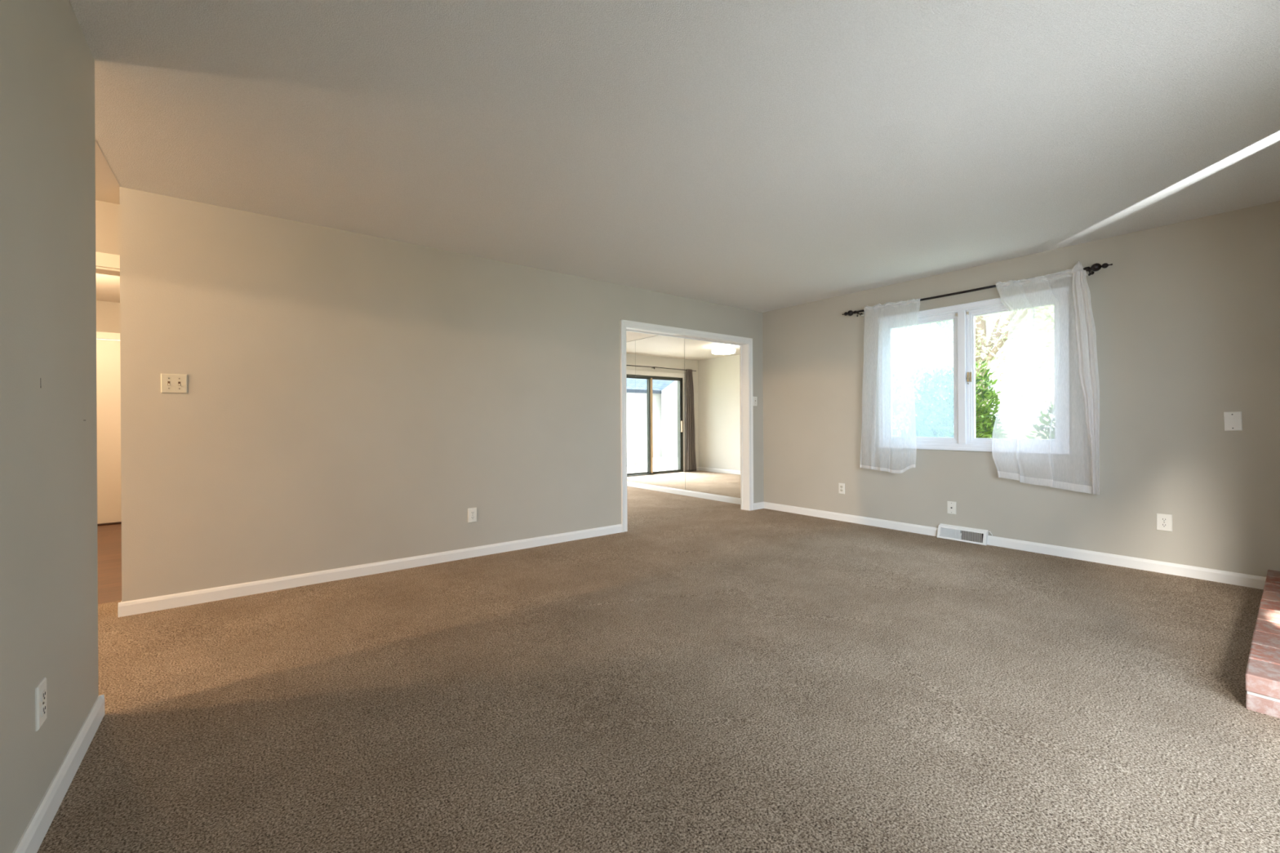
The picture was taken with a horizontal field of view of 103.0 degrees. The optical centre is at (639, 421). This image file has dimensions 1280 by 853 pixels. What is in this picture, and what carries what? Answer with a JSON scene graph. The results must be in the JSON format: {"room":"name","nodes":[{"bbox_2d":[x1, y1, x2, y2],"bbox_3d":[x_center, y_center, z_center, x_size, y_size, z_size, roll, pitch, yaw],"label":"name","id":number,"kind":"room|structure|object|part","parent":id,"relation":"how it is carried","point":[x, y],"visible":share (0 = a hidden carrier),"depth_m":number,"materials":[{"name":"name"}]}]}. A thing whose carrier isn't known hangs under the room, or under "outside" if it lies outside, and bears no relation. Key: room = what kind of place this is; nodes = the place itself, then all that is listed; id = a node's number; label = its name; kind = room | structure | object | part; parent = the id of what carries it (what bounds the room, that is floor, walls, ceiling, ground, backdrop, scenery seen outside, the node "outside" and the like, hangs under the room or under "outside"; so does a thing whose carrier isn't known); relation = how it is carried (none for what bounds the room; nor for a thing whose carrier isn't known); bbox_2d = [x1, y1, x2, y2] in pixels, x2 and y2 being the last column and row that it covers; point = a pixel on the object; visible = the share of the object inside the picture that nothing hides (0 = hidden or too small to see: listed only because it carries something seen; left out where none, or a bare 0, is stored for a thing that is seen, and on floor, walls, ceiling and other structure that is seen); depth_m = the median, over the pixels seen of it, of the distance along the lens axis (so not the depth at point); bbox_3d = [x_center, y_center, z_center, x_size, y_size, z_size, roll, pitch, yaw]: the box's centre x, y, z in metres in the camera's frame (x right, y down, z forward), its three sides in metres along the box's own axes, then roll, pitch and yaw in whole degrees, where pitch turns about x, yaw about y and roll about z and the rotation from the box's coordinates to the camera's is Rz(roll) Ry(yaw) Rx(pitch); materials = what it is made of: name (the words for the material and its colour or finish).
{"room":"empty living room","nodes":[
{"label":"empty living room","id":0,"kind":"room"},
{"bbox_2d":[0,0,98,852],"bbox_3d":[-1.073,-0.103,0.568,0.121,2.490,3.248,0,0,-38],"label":"wall","id":1,"kind":"structure","parent":0,"point":[49,550],"depth_m":1.40,"materials":[{"name":"paint"}]},
{"bbox_2d":[35,677,46,731],"bbox_3d":[-1.599,0.753,1.362,0.009,0.114,0.070,0,0,-38],"label":"wall outlet","id":2,"kind":"object","parent":1,"relation":"attached to","point":[41,689],"visible":1,"depth_m":1.35,"materials":[{"name":"beige plastic"}]},
{"bbox_2d":[40,703,46,716],"bbox_3d":[-1.598,0.773,1.363,0.003,0.025,0.034,0,0,-38],"label":"receptacle","id":3,"kind":"object","parent":2,"relation":"attached to","point":[43,706],"depth_m":1.36,"materials":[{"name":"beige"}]},
{"bbox_2d":[40,689,46,702],"bbox_3d":[-1.598,0.734,1.363,0.003,0.025,0.034,0,0,-38],"label":"receptacle","id":4,"kind":"object","parent":2,"relation":"attached to","point":[43,692],"depth_m":1.36,"materials":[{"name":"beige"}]},
{"bbox_2d":[12,695,103,852],"bbox_3d":[-1.050,1.052,0.656,0.014,0.080,3.128,0,0,-38],"label":"baseboard","id":5,"kind":"structure","parent":1,"relation":"attached to","point":[34,833],"depth_m":1.46,"materials":[{"name":"white wood"}]},
{"bbox_2d":[100,694,104,715],"bbox_3d":[-2.057,1.058,1.863,0.134,0.080,0.014,0,0,-38],"label":"baseboard","id":6,"kind":"structure","parent":1,"relation":"attached to","point":[102,695],"depth_m":1.90,"materials":[{"name":"white wood"}]},
{"bbox_2d":[95,200,119,254],"bbox_3d":[-5.425,-0.077,1.344,6.051,2.490,0.325,0,0,-38],"label":"wall","id":7,"kind":"structure","parent":0,"point":[107,214],"depth_m":3.09,"materials":[{"name":"paint"}]},
{"bbox_2d":[95,251,119,275],"bbox_3d":[-3.539,0.044,2.922,0.885,2.125,0.148,0,0,-38],"label":"trim","id":8,"kind":"structure","parent":7,"relation":"attached to","point":[107,264],"depth_m":3.09,"materials":[{"name":"beige paint"}]},
{"bbox_2d":[96,300,119,340],"bbox_3d":[-6.565,-0.085,2.918,6.170,2.460,3.560,0,0,-38],"label":"wall","id":9,"kind":"structure","parent":0,"point":[108,313],"depth_m":5.58,"materials":[{"name":"paint"}]},
{"bbox_2d":[96,331,119,340],"bbox_3d":[-5.811,0.071,5.584,0.980,2.100,0.018,0,0,-38],"label":"trim","id":10,"kind":"structure","parent":9,"relation":"attached to","point":[106,335],"depth_m":5.57,"materials":[{"name":"beige paint"}]},
{"bbox_2d":[96,339,121,524],"bbox_3d":[-5.805,0.105,5.578,0.820,2.008,0.115,0,0,-38],"label":"door","id":11,"kind":"structure","parent":9,"relation":"in","point":[108,352],"depth_m":5.59,"materials":[{"name":"beige paint"}]},
{"bbox_2d":[97,521,121,525],"bbox_3d":[-5.816,1.117,5.599,0.820,0.016,0.080,0,0,-38],"label":"trim","id":12,"kind":"structure","parent":9,"relation":"attached to","point":[118,522],"depth_m":5.57,"materials":[{"name":"brown wood"}]},
{"bbox_2d":[119,186,764,602],"bbox_3d":[-0.744,-0.105,4.671,5.667,2.490,0.125,0,0,-38],"label":"wall","id":13,"kind":"structure","parent":0,"point":[349,399],"depth_m":3.58,"materials":[{"name":"paint"}]},
{"bbox_2d":[160,373,186,393],"bbox_3d":[-2.767,-0.228,3.023,0.116,0.114,0.014,0,0,-38],"label":"light switch","id":14,"kind":"object","parent":13,"relation":"attached to","point":[170,383],"visible":1,"depth_m":3.02,"materials":[{"name":"beige plastic"}]},
{"bbox_2d":[117,524,622,617],"bbox_3d":[-1.562,1.055,3.947,3.505,0.080,0.014,0,0,-38],"label":"baseboard","id":15,"kind":"structure","parent":13,"relation":"attached to","point":[202,596],"depth_m":3.52,"materials":[{"name":"white wood"}]},
{"bbox_2d":[467,507,476,522],"bbox_3d":[-1.353,0.754,4.112,0.070,0.114,0.009,0,0,-38],"label":"wall outlet","id":16,"kind":"object","parent":13,"relation":"attached to","point":[472,513],"visible":1,"depth_m":4.11,"materials":[{"name":"beige plastic"}]},
{"bbox_2d":[620,319,753,532],"bbox_3d":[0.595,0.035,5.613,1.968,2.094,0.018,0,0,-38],"label":"trim","id":17,"kind":"structure","parent":13,"relation":"attached to","point":[624,323],"depth_m":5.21,"materials":[{"name":"white wood"}]},
{"bbox_2d":[753,396,757,405],"bbox_3d":[1.418,-0.254,6.252,0.072,0.114,0.014,0,0,-38],"label":"light switch","id":18,"kind":"object","parent":13,"relation":"attached to","point":[754,397],"visible":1,"depth_m":6.25,"materials":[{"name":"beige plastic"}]},
{"bbox_2d":[753,502,764,510],"bbox_3d":[1.464,1.037,6.281,0.215,0.080,0.014,0,0,-38],"label":"baseboard","id":19,"kind":"structure","parent":13,"relation":"attached to","point":[759,505],"depth_m":6.27,"materials":[{"name":"white wood"}]},
{"bbox_2d":[628,335,685,479],"bbox_3d":[0.256,-0.176,8.010,0.004,2.360,3.930,0,0,-38],"label":"trim","id":20,"kind":"structure","parent":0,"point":[655,335],"depth_m":7.48,"materials":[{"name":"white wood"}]},
{"bbox_2d":[36,486,1279,852],"bbox_3d":[-2.944,1.106,2.611,11.718,0.034,8.740,0,0,-38],"label":"floor","id":21,"kind":"structure","parent":0,"point":[703,675],"depth_m":1.94,"materials":[{"name":"carpet"}]},
{"bbox_2d":[1244,569,1279,718],"bbox_3d":[3.273,1.002,2.351,2.148,0.136,0.528,0,0,-38],"label":"brick hearth","id":22,"kind":"object","parent":21,"relation":"on","point":[1262,676],"visible":1,"depth_m":2.03,"materials":[{"name":"red brick"}]},
{"bbox_2d":[69,0,1279,342],"bbox_3d":[-2.971,-1.416,2.627,11.918,0.161,8.820,0,0,-38],"label":"ceiling","id":23,"kind":"structure","parent":0,"point":[762,156],"depth_m":2.33,"materials":[{"name":"white paint"}]},
{"bbox_2d":[684,338,740,497],"bbox_3d":[1.056,-0.179,6.970,0.006,2.354,1.286,0,0,-38],"label":"mirror panel","id":24,"kind":"object","parent":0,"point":[712,369],"visible":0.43,"depth_m":7.03,"materials":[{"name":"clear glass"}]},
{"bbox_2d":[626,200,1279,577],"bbox_3d":[1.719,-0.119,6.240,0.150,2.490,8.820,0,0,-38],"label":"wall","id":25,"kind":"structure","parent":0,"point":[1186,314],"depth_m":3.76,"materials":[{"name":"paint"}]},
{"bbox_2d":[626,340,635,482],"bbox_3d":[-0.438,-0.171,8.907,0.006,2.354,1.202,0,0,-38],"label":"mirror panel","id":26,"kind":"object","parent":25,"relation":"attached to","point":[630,346],"visible":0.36,"depth_m":8.53,"materials":[{"name":"clear glass"}]},
{"bbox_2d":[635,335,685,489],"bbox_3d":[0.296,-0.175,7.956,0.006,2.354,1.194,0,0,-38],"label":"mirror panel","id":27,"kind":"object","parent":25,"relation":"attached to","point":[660,360],"visible":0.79,"depth_m":7.91,"materials":[{"name":"clear glass"}]},
{"bbox_2d":[626,481,740,504],"bbox_3d":[0.262,1.044,8.003,0.014,0.080,3.900,0,0,-38],"label":"baseboard","id":28,"kind":"structure","parent":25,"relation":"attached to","point":[668,490],"depth_m":7.44,"materials":[{"name":"white paint"}]},
{"bbox_2d":[838,483,844,493],"bbox_3d":[2.184,0.723,5.513,0.009,0.114,0.070,0,0,-38],"label":"wall outlet","id":29,"kind":"object","parent":25,"relation":"attached to","point":[841,486],"visible":1,"depth_m":5.51,"materials":[{"name":"beige plastic"}]},
{"bbox_2d":[764,502,937,536],"bbox_3d":[2.163,1.033,5.538,0.014,0.080,2.045,0,0,-38],"label":"baseboard","id":30,"kind":"structure","parent":25,"relation":"attached to","point":[924,530],"depth_m":5.37,"materials":[{"name":"white wood"}]},
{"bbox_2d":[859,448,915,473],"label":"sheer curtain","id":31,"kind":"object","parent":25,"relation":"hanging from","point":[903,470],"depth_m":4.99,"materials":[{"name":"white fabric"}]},
{"bbox_2d":[947,501,955,514],"bbox_3d":[2.846,0.786,4.651,0.014,0.114,0.072,0,0,-38],"label":"cable plate","id":32,"kind":"object","parent":25,"relation":"attached to","point":[951,505],"visible":1,"depth_m":4.65,"materials":[{"name":"beige plastic"}]},
{"bbox_2d":[937,523,988,545],"bbox_3d":[2.883,1.006,4.559,0.071,0.125,0.390,0,0,-38],"label":"floor vent","id":33,"kind":"object","parent":25,"relation":"attached to","point":[974,535],"visible":1,"depth_m":4.55,"materials":[{"name":"white metal"}]},
{"bbox_2d":[876,285,1072,454],"bbox_3d":[2.945,-0.398,4.620,0.166,1.315,1.545,0,0,-38],"label":"window","id":34,"kind":"structure","parent":25,"relation":"in","point":[963,316],"depth_m":4.55,"materials":[{"name":"white plastic"}]},
{"bbox_3d":[2.707,-0.398,4.905,0.063,1.193,0.681,0,0,-38],"label":"sash","id":35,"kind":"part","parent":34,"relation":"part of","materials":[{"name":"glass"}]},
{"bbox_3d":[2.902,0.246,4.583,0.044,0.026,1.545,0,0,-38],"label":"sill","id":36,"kind":"part","parent":34,"relation":"part of","materials":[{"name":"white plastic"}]},
{"bbox_3d":[3.159,-0.401,4.319,0.063,1.193,0.675,0,0,-38],"label":"sash","id":37,"kind":"part","parent":34,"relation":"part of","materials":[{"name":"glass"}]},
{"bbox_2d":[842,262,1112,316],"bbox_3d":[2.825,-1.137,4.586,0.110,0.084,2.138,0,0,-38],"label":"curtain rod","id":38,"kind":"object","parent":25,"relation":"attached to","point":[1095,267],"visible":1,"depth_m":4.43,"materials":[{"name":"black metal"}]},
{"bbox_2d":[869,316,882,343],"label":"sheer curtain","id":39,"kind":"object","parent":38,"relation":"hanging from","point":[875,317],"depth_m":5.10,"materials":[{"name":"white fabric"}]},
{"bbox_2d":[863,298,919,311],"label":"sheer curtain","id":40,"kind":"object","parent":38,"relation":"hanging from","point":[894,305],"depth_m":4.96,"materials":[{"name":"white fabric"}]},
{"bbox_2d":[992,261,1099,495],"bbox_3d":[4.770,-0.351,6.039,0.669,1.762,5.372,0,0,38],"label":"sheer curtain","id":41,"kind":"object","parent":38,"relation":"hanging from","point":[1085,327],"visible":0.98,"depth_m":3.81,"materials":[{"name":"white fabric"}]},
{"bbox_2d":[987,535,1266,589],"bbox_3d":[3.520,1.025,3.780,0.014,0.080,1.652,0,0,-38],"label":"baseboard","id":42,"kind":"structure","parent":25,"relation":"attached to","point":[1196,572],"depth_m":3.68,"materials":[{"name":"white wood"}]},
{"bbox_2d":[1156,513,1172,531],"bbox_3d":[3.680,0.707,3.574,0.009,0.118,0.078,0,0,-38],"label":"wall outlet","id":43,"kind":"object","parent":25,"relation":"attached to","point":[1164,522],"visible":1,"depth_m":3.57,"materials":[{"name":"beige plastic"}]},
{"bbox_2d":[1160,523,1167,527],"bbox_3d":[3.679,0.726,3.572,0.003,0.025,0.034,0,0,-38],"label":"receptacle","id":44,"kind":"object","parent":43,"relation":"attached to","point":[1162,525],"depth_m":3.57,"materials":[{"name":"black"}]},
{"bbox_2d":[1160,517,1167,521],"bbox_3d":[3.679,0.687,3.572,0.003,0.025,0.034,0,0,-38],"label":"receptacle","id":45,"kind":"object","parent":43,"relation":"attached to","point":[1162,519],"depth_m":3.57,"materials":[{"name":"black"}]},
{"bbox_2d":[1223,411,1242,431],"bbox_3d":[3.871,-0.003,3.322,0.008,0.124,0.076,0,-1,-38],"label":"blank plate","id":46,"kind":"object","parent":25,"relation":"attached to","point":[1233,420],"visible":1,"depth_m":3.32,"materials":[{"name":"white plastic"}]},
{"label":"outside","id":47,"kind":"structure","parent":0,"visible":0},
{"bbox_2d":[893,429,1050,439],"bbox_3d":[1.818,1.435,14.026,140.000,0.120,140.000,0,0,-38],"label":"ground","id":48,"kind":"structure","parent":47,"point":[1020,434],"depth_m":49.39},
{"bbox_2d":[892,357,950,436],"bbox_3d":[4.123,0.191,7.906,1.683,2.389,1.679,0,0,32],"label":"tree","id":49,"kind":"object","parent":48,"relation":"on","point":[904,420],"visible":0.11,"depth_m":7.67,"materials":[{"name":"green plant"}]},
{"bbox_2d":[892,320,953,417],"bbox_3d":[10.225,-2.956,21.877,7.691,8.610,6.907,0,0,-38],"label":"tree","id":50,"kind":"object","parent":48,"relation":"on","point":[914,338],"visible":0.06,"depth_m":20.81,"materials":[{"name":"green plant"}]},
{"bbox_2d":[904,358,1008,438],"bbox_3d":[3.733,0.314,6.035,1.402,2.157,1.179,0,0,-38],"label":"bush","id":51,"kind":"object","parent":48,"relation":"on","point":[983,415],"visible":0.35,"depth_m":5.87,"materials":[{"name":"green plant"}]},
{"bbox_2d":[892,305,1054,435],"bbox_3d":[9.133,-2.542,14.115,5.167,7.797,5.187,0,0,21],"label":"tree","id":52,"kind":"object","parent":48,"relation":"on","point":[984,352],"visible":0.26,"depth_m":13.68,"materials":[{"name":"green plant"}]},
{"bbox_2d":[1007,305,1054,414],"bbox_3d":[15.547,-2.643,16.896,6.006,7.922,5.589,0,0,-3],"label":"tree","id":53,"kind":"object","parent":48,"relation":"on","point":[1031,310],"visible":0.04,"depth_m":17.63,"materials":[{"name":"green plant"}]},
{"bbox_2d":[1024,393,1054,439],"bbox_3d":[4.505,0.490,5.250,1.164,1.807,0.867,0,0,-38],"label":"bush","id":54,"kind":"object","parent":48,"relation":"on","point":[1042,416],"visible":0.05,"depth_m":5.31,"materials":[{"name":"green plant"}]}
]}

